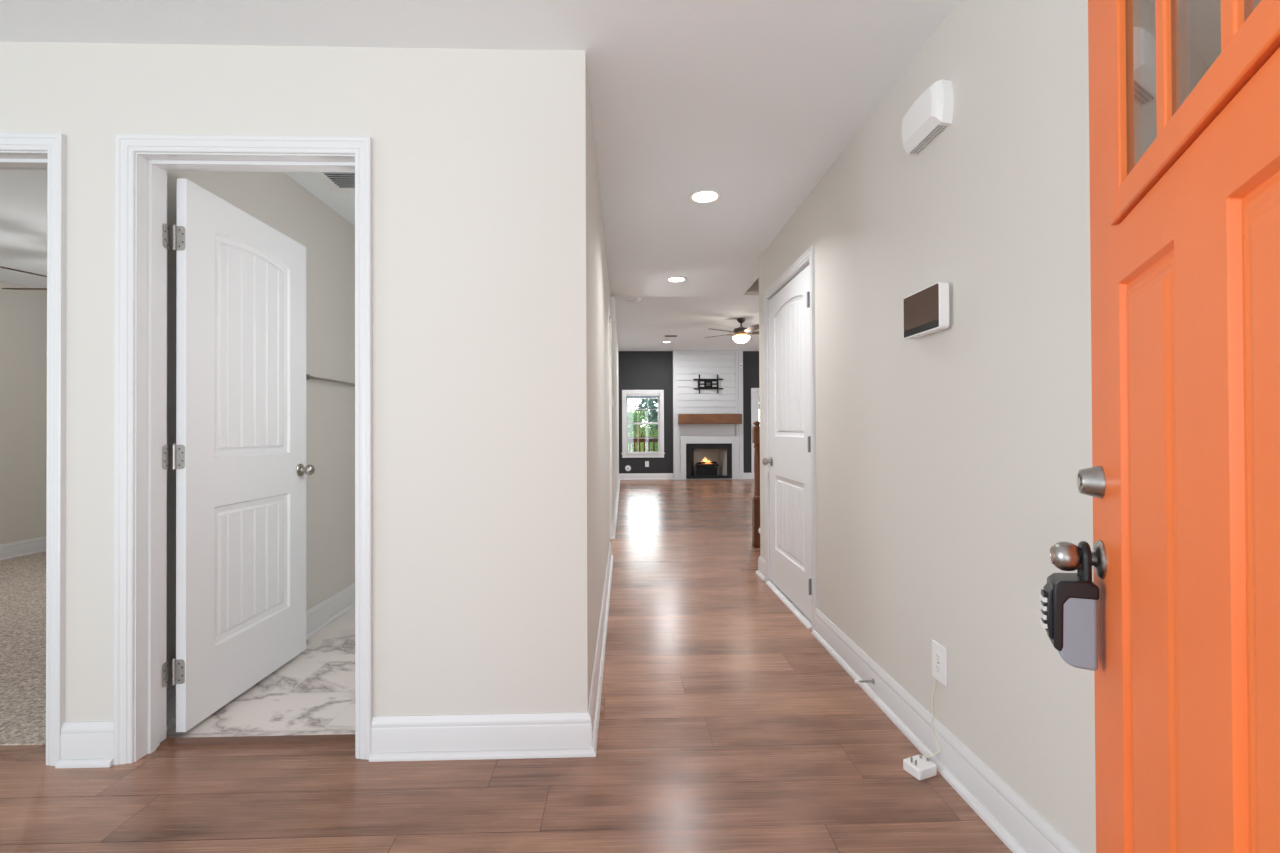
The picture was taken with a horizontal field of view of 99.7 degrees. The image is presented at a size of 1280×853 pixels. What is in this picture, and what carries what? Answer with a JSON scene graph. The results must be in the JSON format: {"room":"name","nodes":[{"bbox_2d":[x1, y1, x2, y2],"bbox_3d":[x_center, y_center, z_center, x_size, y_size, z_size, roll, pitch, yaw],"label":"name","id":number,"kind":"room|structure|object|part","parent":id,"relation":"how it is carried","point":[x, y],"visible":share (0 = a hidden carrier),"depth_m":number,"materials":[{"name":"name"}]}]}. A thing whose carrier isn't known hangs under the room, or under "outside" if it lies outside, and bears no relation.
{"room":"entrance hallway","nodes":[
{"label":"entrance hallway","id":0,"kind":"room"},
{"bbox_2d":[0,536,45,560],"bbox_3d":[-3.757,1.085,3.689,3.590,0.138,3.598,0,0,-2],"label":"baseboard","id":1,"kind":"structure","parent":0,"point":[35,545],"depth_m":4.87,"materials":[{"name":"white wood"}]},
{"bbox_2d":[0,281,46,544],"bbox_3d":[-5.616,-0.059,3.643,0.120,2.440,3.598,0,0,-2],"label":"wall","id":2,"kind":"structure","parent":0,"point":[23,313],"depth_m":4.89,"materials":[{"name":"white paint"}]},
{"bbox_2d":[156,734,354,749],"bbox_3d":[-1.342,1.127,1.934,0.728,0.010,0.067,0,0,-2],"label":"threshold","id":3,"kind":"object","parent":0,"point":[290,741],"depth_m":1.92,"materials":[{"name":"brown wood"}]},
{"bbox_2d":[167,171,354,688],"bbox_3d":[-1.892,-0.077,3.199,0.120,2.440,2.498,0,0,-2],"label":"wall","id":4,"kind":"structure","parent":0,"point":[275,199],"depth_m":3.07,"materials":[{"name":"white paint"}]},
{"bbox_2d":[167,583,354,729],"bbox_3d":[-1.811,1.073,3.144,0.030,0.138,2.398,0,0,-2],"label":"baseboard","id":5,"kind":"structure","parent":4,"relation":"attached to","point":[327,611],"depth_m":3.08,"materials":[{"name":"white wood"}]},
{"bbox_2d":[306,374,354,385],"bbox_3d":[-1.796,-0.259,3.239,0.076,0.044,0.806,0,0,-2],"label":"towel bar","id":6,"kind":"object","parent":4,"relation":"attached to","point":[308,376],"visible":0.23,"depth_m":3.04,"materials":[{"name":"silver metal"}]},
{"bbox_2d":[0,41,589,721],"bbox_3d":[-1.671,-0.087,1.896,2.968,2.440,0.120,0,0,-2],"label":"wall","id":7,"kind":"structure","parent":0,"point":[481,587],"depth_m":1.86,"materials":[{"name":"white paint"}]},
{"bbox_2d":[0,133,65,765],"bbox_3d":[-2.389,0.076,1.866,0.888,2.121,0.140,0,0,-2],"label":"trim","id":8,"kind":"structure","parent":7,"relation":"attached to","point":[18,151],"depth_m":1.81,"materials":[{"name":"white wood"}]},
{"bbox_2d":[55,721,113,768],"bbox_3d":[-1.851,1.065,1.808,0.175,0.138,0.030,0,0,-2],"label":"baseboard","id":9,"kind":"structure","parent":7,"relation":"attached to","point":[86,744],"depth_m":1.81,"materials":[{"name":"white wood"}]},
{"bbox_2d":[166,621,166,737],"bbox_3d":[-1.347,0.072,1.973,0.850,2.121,0.018,0,0,-2],"label":"trim","id":10,"kind":"structure","parent":7,"relation":"attached to","point":[166,621],"depth_m":1.96,"materials":[{"name":"white"}]},
{"bbox_2d":[162,178,314,731],"bbox_3d":[-1.686,0.104,2.329,0.168,2.022,0.778,0,0,-2],"label":"door","id":11,"kind":"structure","parent":7,"relation":"in","point":[239,450],"depth_m":2.22,"materials":[{"name":"white paint"}]},
{"bbox_3d":[-1.644,0.214,2.665,0.066,0.063,0.063,0,0,-2],"label":"knob","id":12,"kind":"part","parent":11,"relation":"part of","materials":[{"name":"silver metal"}]},
{"bbox_2d":[113,134,372,764],"bbox_3d":[-1.345,0.071,1.895,0.850,2.121,0.140,0,0,-2],"label":"trim","id":13,"kind":"structure","parent":7,"relation":"attached to","point":[142,161],"depth_m":1.84,"materials":[{"name":"white wood"}]},
{"bbox_2d":[0,0,959,296],"bbox_3d":[-1.338,-1.362,2.897,8.900,0.120,5.750,0,0,-2],"label":"ceiling","id":14,"kind":"structure","parent":0,"point":[751,102],"depth_m":2.01,"materials":[{"name":"white paint"}]},
{"bbox_2d":[0,266,46,289],"bbox_3d":[-3.976,-1.053,3.992,1.327,0.460,1.388,0,0,-2],"label":"ceiling fan","id":15,"kind":"object","parent":14,"relation":"hanging from","point":[0,266],"visible":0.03,"depth_m":3.90,"materials":[{"name":"brown metal"}]},
{"bbox_3d":[-4.037,-1.015,3.568,0.140,0.035,0.550,0,0,15],"label":"blade","id":16,"kind":"part","parent":15,"relation":"part of","materials":[{"name":"brown wood"}]},
{"bbox_3d":[-4.364,-1.011,3.973,0.551,0.035,0.140,0,0,-2],"label":"blade","id":17,"kind":"part","parent":15,"relation":"part of","materials":[{"name":"brown wood"}]},
{"bbox_2d":[311,172,354,192],"bbox_3d":[-1.532,-1.296,2.826,0.292,0.010,0.320,0,0,-2],"label":"ceiling vent","id":18,"kind":"object","parent":14,"relation":"in","point":[321,176],"visible":0.29,"depth_m":2.86,"materials":[{"name":"white plastic"}]},
{"bbox_2d":[666,276,686,282],"bbox_3d":[0.321,-1.292,4.747,0.188,0.010,0.188,0,0,-2],"label":"recessed light","id":19,"kind":"object","parent":14,"relation":"in","point":[674,279],"visible":1,"depth_m":4.74,"materials":[{"name":"white plastic"}]},
{"bbox_2d":[688,189,721,203],"bbox_3d":[0.369,-1.303,3.063,0.188,0.010,0.188,0,0,-2],"label":"recessed light","id":20,"kind":"object","parent":14,"relation":"in","point":[702,196],"visible":1,"depth_m":3.05,"materials":[{"name":"white plastic"}]},
{"bbox_2d":[0,479,1011,852],"bbox_3d":[0.336,1.224,5.959,12.200,0.154,12.410,0,0,-2],"label":"floor","id":21,"kind":"structure","parent":0,"point":[726,725],"depth_m":1.80,"materials":[{"name":"brown wood"}]},
{"bbox_2d":[673,350,743,479],"bbox_3d":[1.525,-0.258,12.280,1.574,2.890,0.420,0,0,-2],"label":"fireplace","id":22,"kind":"object","parent":21,"relation":"on","point":[722,444],"visible":1,"depth_m":12.10,"materials":[{"name":"white paint"}]},
{"bbox_2d":[695,459,718,475],"bbox_3d":[1.516,0.922,12.256,0.522,0.480,0.172,0,0,-2],"label":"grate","id":23,"kind":"object","parent":22,"relation":"in","point":[705,468],"visible":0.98,"depth_m":12.20,"materials":[{"name":"black metal"}]},
{"bbox_2d":[694,375,722,392],"bbox_3d":[1.529,-0.949,12.072,0.660,0.420,0.057,0,0,-2],"label":"mount","id":24,"kind":"object","parent":22,"relation":"attached to","point":[707,383],"visible":1,"depth_m":12.08,"materials":[{"name":"black metal"}]},
{"bbox_3d":[1.529,-0.949,12.095,0.464,0.220,0.012,0,0,-2],"label":"wall plate","id":25,"kind":"part","parent":24,"relation":"part of","materials":[{"name":"black metal"}]},
{"bbox_3d":[1.545,0.771,12.089,1.026,0.780,0.050,0,0,-2],"label":"black frame","id":26,"kind":"part","parent":22,"relation":"part of","materials":[{"name":"black metal"}]},
{"bbox_2d":[678,414,741,423],"bbox_3d":[1.554,-0.167,12.003,1.405,0.220,0.186,0,0,-2],"label":"mantel beam","id":27,"kind":"structure","parent":22,"relation":"attached to","point":[682,418],"depth_m":11.91,"materials":[{"name":"brown wood"}]},
{"bbox_2d":[752,421,759,547],"bbox_3d":[1.118,0.545,5.140,0.092,1.196,0.092,0,0,-2],"label":"newel post","id":28,"kind":"object","parent":21,"relation":"on","point":[755,429],"visible":0.77,"depth_m":5.11,"materials":[{"name":"brown wood"}]},
{"bbox_2d":[903,679,939,779],"bbox_3d":[0.938,0.984,1.767,0.152,0.276,0.072,0,0,-25],"label":"power adapter","id":29,"kind":"object","parent":21,"relation":"on","point":[920,767],"visible":1,"depth_m":1.74,"materials":[{"name":"white plastic"}]},
{"bbox_3d":[0.972,0.965,1.788,0.087,0.240,0.041,0,0,-42],"label":"cord","id":30,"kind":"part","parent":29,"relation":"part of","materials":[{"name":"beige plastic"}]},
{"bbox_2d":[588,81,618,689],"bbox_3d":[-0.394,-0.283,7.070,0.120,2.890,10.148,0,0,-2],"label":"wall","id":31,"kind":"structure","parent":0,"point":[603,341],"depth_m":2.80,"materials":[{"name":"white paint"}]},
{"bbox_2d":[610,475,619,538],"bbox_3d":[-0.429,1.104,8.824,0.160,0.138,6.620,0,0,-2],"label":"baseboard","id":32,"kind":"structure","parent":31,"relation":"attached to","point":[613,526],"depth_m":6.59,"materials":[{"name":"white wood"}]},
{"bbox_2d":[614,295,758,350],"bbox_3d":[2.916,-1.791,8.854,6.852,0.120,7.030,0,0,-2],"label":"ceiling","id":33,"kind":"structure","parent":0,"point":[642,325],"depth_m":8.87,"materials":[{"name":"white paint"}]},
{"bbox_2d":[628,297,640,302],"bbox_3d":[-0.075,-1.707,7.322,0.176,0.042,0.176,0,0,-2],"label":"smoke detector","id":34,"kind":"object","parent":33,"relation":"attached to","point":[634,299],"visible":1,"depth_m":7.27,"materials":[{"name":"white plastic"}]},
{"bbox_2d":[663,335,678,336],"bbox_3d":[0.584,-1.707,10.182,0.280,0.010,0.200,0,0,-2],"label":"ceiling vent","id":35,"kind":"object","parent":33,"relation":"in","point":[664,335],"visible":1,"depth_m":10.16,"materials":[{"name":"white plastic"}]},
{"bbox_2d":[705,318,758,344],"bbox_3d":[1.662,-1.517,8.629,1.236,0.420,1.271,0,0,-2],"label":"ceiling fan","id":36,"kind":"object","parent":33,"relation":"hanging from","point":[742,332],"visible":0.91,"depth_m":8.56,"materials":[{"name":"brown metal"}]},
{"bbox_3d":[1.731,-1.499,8.240,0.140,0.035,0.490,0,0,-16],"label":"blade","id":37,"kind":"part","parent":36,"relation":"part of","materials":[{"name":"brown wood"}]},
{"bbox_2d":[618,351,758,473],"bbox_3d":[2.820,-0.262,12.447,6.852,2.890,0.420,0,0,-2],"label":"wall","id":38,"kind":"structure","parent":0,"point":[638,370],"depth_m":12.17,"materials":[{"name":"grey paint"}]},
{"bbox_2d":[621,390,664,457],"bbox_3d":[0.067,-0.061,12.197,0.980,1.524,0.150,0,0,-2],"label":"window","id":39,"kind":"structure","parent":38,"relation":"in","point":[625,454],"depth_m":12.15,"materials":[{"name":"white wood"}]},
{"bbox_2d":[626,394,658,398],"bbox_3d":[0.065,-0.677,12.187,0.740,0.110,0.042,0,0,-2],"label":"window blind","id":40,"kind":"object","parent":39,"relation":"attached to","point":[629,396],"visible":1,"depth_m":12.17,"materials":[{"name":"white plastic"}]},
{"bbox_3d":[0.065,-0.712,12.187,0.740,0.040,0.040,0,0,-2],"label":"head rail","id":41,"kind":"part","parent":40,"relation":"part of","materials":[{"name":"white plastic"}]},
{"bbox_3d":[0.065,-0.629,12.186,0.736,0.014,0.042,0,0,-2],"label":"rail","id":42,"kind":"part","parent":40,"relation":"part of","materials":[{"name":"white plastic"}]},
{"bbox_3d":[0.064,-0.391,12.260,0.760,0.683,0.030,0,0,-2],"label":"sash","id":43,"kind":"part","parent":39,"relation":"part of","materials":[{"name":"white"}]},
{"bbox_3d":[0.068,0.262,12.220,0.760,0.703,0.030,0,0,-2],"label":"sash","id":44,"kind":"part","parent":39,"relation":"part of","materials":[{"name":"white"}]},
{"bbox_2d":[619,473,751,479],"bbox_3d":[1.025,1.120,12.162,2.997,0.138,0.030,0,0,-2],"label":"baseboard","id":45,"kind":"structure","parent":38,"relation":"attached to","point":[625,476],"depth_m":12.14,"materials":[{"name":"white wood"}]},
{"bbox_2d":[751,388,758,478],"bbox_3d":[3.066,0.153,12.266,1.095,2.055,0.090,0,0,-2],"label":"door","id":46,"kind":"structure","parent":38,"relation":"in","point":[754,391],"depth_m":12.21,"materials":[{"name":"white wood"}]},
{"bbox_2d":[744,278,758,294],"bbox_3d":[3.698,-1.423,4.316,5.550,5.100,2.400,0,0,-2],"label":"wall","id":47,"kind":"structure","parent":0,"point":[754,289],"depth_m":5.28,"materials":[{"name":"white paint"}]},
{"bbox_2d":[759,0,1095,852],"bbox_3d":[1.048,-0.098,1.981,0.120,2.440,4.399,0,0,-2],"label":"wall","id":48,"kind":"structure","parent":0,"point":[949,461],"depth_m":1.63,"materials":[{"name":"white paint"}]},
{"bbox_2d":[762,265,811,621],"bbox_3d":[0.933,0.093,3.461,0.102,2.015,0.900,0,0,-2],"label":"door","id":49,"kind":"structure","parent":48,"relation":"in","point":[789,461],"depth_m":3.41,"materials":[{"name":"white paint"}]},
{"bbox_3d":[0.906,0.250,3.848,0.066,0.066,0.066,0,0,-2],"label":"knob","id":50,"kind":"part","parent":49,"relation":"part of","materials":[{"name":"silver metal"}]},
{"bbox_2d":[766,581,811,629],"bbox_3d":[0.972,1.123,3.458,0.098,0.018,0.904,0,0,-2],"label":"trim","id":51,"kind":"structure","parent":48,"relation":"attached to","point":[796,611],"depth_m":3.36,"materials":[{"name":"white wood"}]},
{"bbox_2d":[763,246,816,629],"bbox_3d":[0.987,0.072,3.465,0.118,2.121,1.022,0,0,-2],"label":"trim","id":52,"kind":"structure","parent":48,"relation":"attached to","point":[807,258],"depth_m":3.09,"materials":[{"name":"white wood"}]},
{"bbox_2d":[855,678,874,683],"bbox_3d":[0.931,1.059,2.242,0.078,0.022,0.022,0,0,-2],"label":"door stop","id":53,"kind":"object","parent":48,"relation":"attached to","point":[872,680],"visible":1,"depth_m":2.24,"materials":[{"name":"metal"}]},
{"bbox_2d":[756,556,1079,852],"bbox_3d":[1.037,1.054,1.988,0.150,0.138,4.429,0,0,-2],"label":"baseboard","id":54,"kind":"structure","parent":48,"relation":"attached to","point":[1013,820],"depth_m":1.71,"materials":[{"name":"white wood"}]},
{"bbox_2d":[903,282,948,338],"bbox_3d":[0.967,-0.386,1.821,0.047,0.149,0.225,0,0,-2],"label":"panel","id":55,"kind":"object","parent":48,"relation":"attached to","point":[925,311],"visible":1,"depth_m":1.78,"materials":[{"name":"white plastic"}]},
{"bbox_2d":[902,79,953,155],"bbox_3d":[0.958,-1.038,1.817,0.062,0.153,0.229,0,0,-2],"label":"door chime","id":56,"kind":"object","parent":48,"relation":"attached to","point":[930,115],"visible":1,"depth_m":1.76,"materials":[{"name":"white plastic"}]},
{"bbox_2d":[910,125,946,153],"bbox_3d":[0.968,-0.964,1.817,0.029,0.005,0.171,0,0,-2],"label":"grille","id":57,"kind":"object","parent":56,"relation":"attached to","point":[930,133],"depth_m":1.81,"materials":[{"name":"grey plastic"}]},
{"bbox_2d":[932,640,946,685],"bbox_3d":[0.993,0.785,1.794,0.008,0.124,0.079,0,0,-2],"label":"wall outlet","id":58,"kind":"object","parent":48,"relation":"attached to","point":[939,653],"visible":1,"depth_m":1.78,"materials":[{"name":"white plastic"}]},
{"bbox_2d":[935,652,940,661],"bbox_3d":[0.991,0.765,1.794,0.003,0.029,0.033,0,0,-2],"label":"receptacle","id":59,"kind":"object","parent":58,"relation":"attached to","point":[937,654],"depth_m":1.79,"materials":[{"name":"grey plastic"}]},
{"bbox_2d":[935,663,940,673],"bbox_3d":[0.991,0.804,1.794,0.003,0.029,0.033,0,0,-2],"label":"receptacle","id":60,"kind":"object","parent":58,"relation":"attached to","point":[937,665],"depth_m":1.80,"materials":[{"name":"grey plastic"}]},
{"bbox_2d":[1050,0,1279,852],"bbox_3d":[0.603,0.092,0.593,0.121,2.023,0.915,0,0,29],"label":"door","id":61,"kind":"structure","parent":48,"relation":"in","point":[1182,480],"depth_m":0.63,"materials":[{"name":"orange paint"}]},
{"bbox_2d":[1040,541,1098,670],"bbox_3d":[0.761,0.309,0.961,0.076,0.215,0.069,0,0,29],"label":"lockbox","id":62,"kind":"object","parent":61,"relation":"hanging from","point":[1068,613],"visible":0.98,"depth_m":0.93,"materials":[{"name":"grey plastic"}]},
{"bbox_3d":[0.772,0.231,0.954,0.068,0.066,0.066,0,0,29],"label":"knob","id":63,"kind":"part","parent":61,"relation":"part of","materials":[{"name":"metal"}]},
{"bbox_3d":[0.627,-0.561,0.581,0.061,0.487,0.596,0,0,29],"label":"glazing frame","id":64,"kind":"part","parent":61,"relation":"part of","materials":[{"name":"orange paint"}]},
{"label":"outside","id":65,"kind":"structure","parent":0,"visible":0},
{"bbox_3d":[2.118,1.314,13.652,11.000,0.120,2.610,0,0,-2],"label":"deck","id":66,"kind":"object","parent":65,"visible":0},
{"bbox_2d":[628,437,657,451],"bbox_3d":[1.087,0.772,14.647,6.200,0.985,0.130,0,0,-2],"label":"deck railing","id":67,"kind":"object","parent":66,"relation":"on","point":[630,439],"visible":0.04,"depth_m":14.57,"materials":[{"name":"brown wood"}]},
{"bbox_3d":[1.085,0.380,14.655,6.200,0.090,0.040,0,0,-2],"label":"rail","id":68,"kind":"part","parent":67,"relation":"part of","materials":[{"name":"brown wood"}]},
{"bbox_3d":[1.085,0.307,14.650,6.200,0.055,0.130,0,0,-2],"label":"rail","id":69,"kind":"part","parent":67,"relation":"part of","materials":[{"name":"brown wood"}]},
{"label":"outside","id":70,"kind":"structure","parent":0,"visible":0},
{"bbox_3d":[-1.046,1.558,36.976,80.000,2.800,46.000,0,0,-2],"label":"ground","id":71,"kind":"structure","parent":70,"visible":0},
{"bbox_2d":[628,431,645,451],"bbox_3d":[-0.229,1.409,20.597,1.206,2.486,1.245,0,0,-2],"label":"leafy tree","id":72,"kind":"object","parent":71,"relation":"on","point":[636,435],"visible":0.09,"depth_m":20.46,"materials":[{"name":"green plant"}]},
{"bbox_2d":[628,405,657,451],"bbox_3d":[-0.470,0.625,25.721,3.564,3.524,3.054,0,0,-2],"label":"leafy tree","id":73,"kind":"object","parent":71,"relation":"on","point":[635,416],"visible":0.3,"depth_m":25.32,"materials":[{"name":"green plant"}]},
{"bbox_2d":[634,397,657,436],"bbox_3d":[1.579,-0.412,32.925,4.452,4.875,4.232,0,0,-2],"label":"leafy tree","id":74,"kind":"object","parent":71,"relation":"on","point":[651,405],"visible":0.27,"depth_m":32.40,"materials":[{"name":"green plant"}]},
{"bbox_2d":[641,427,657,451],"bbox_3d":[1.006,1.334,22.829,2.006,2.656,2.050,0,0,-2],"label":"leafy tree","id":75,"kind":"object","parent":71,"relation":"on","point":[647,432],"visible":0.09,"depth_m":22.68,"materials":[{"name":"green plant"}]},
{"bbox_3d":[-1.141,-0.068,5.070,1.488,2.440,1.160,0,0,-2],"label":"wall","id":76,"kind":"structure","parent":0,"visible":0},
{"bbox_2d":[369,542,613,761],"bbox_3d":[-0.573,1.069,3.279,0.764,0.138,2.898,0,0,-2],"label":"baseboard","id":77,"kind":"structure","parent":76,"relation":"attached to","point":[560,734],"depth_m":1.85,"materials":[{"name":"white wood"}]}
]}

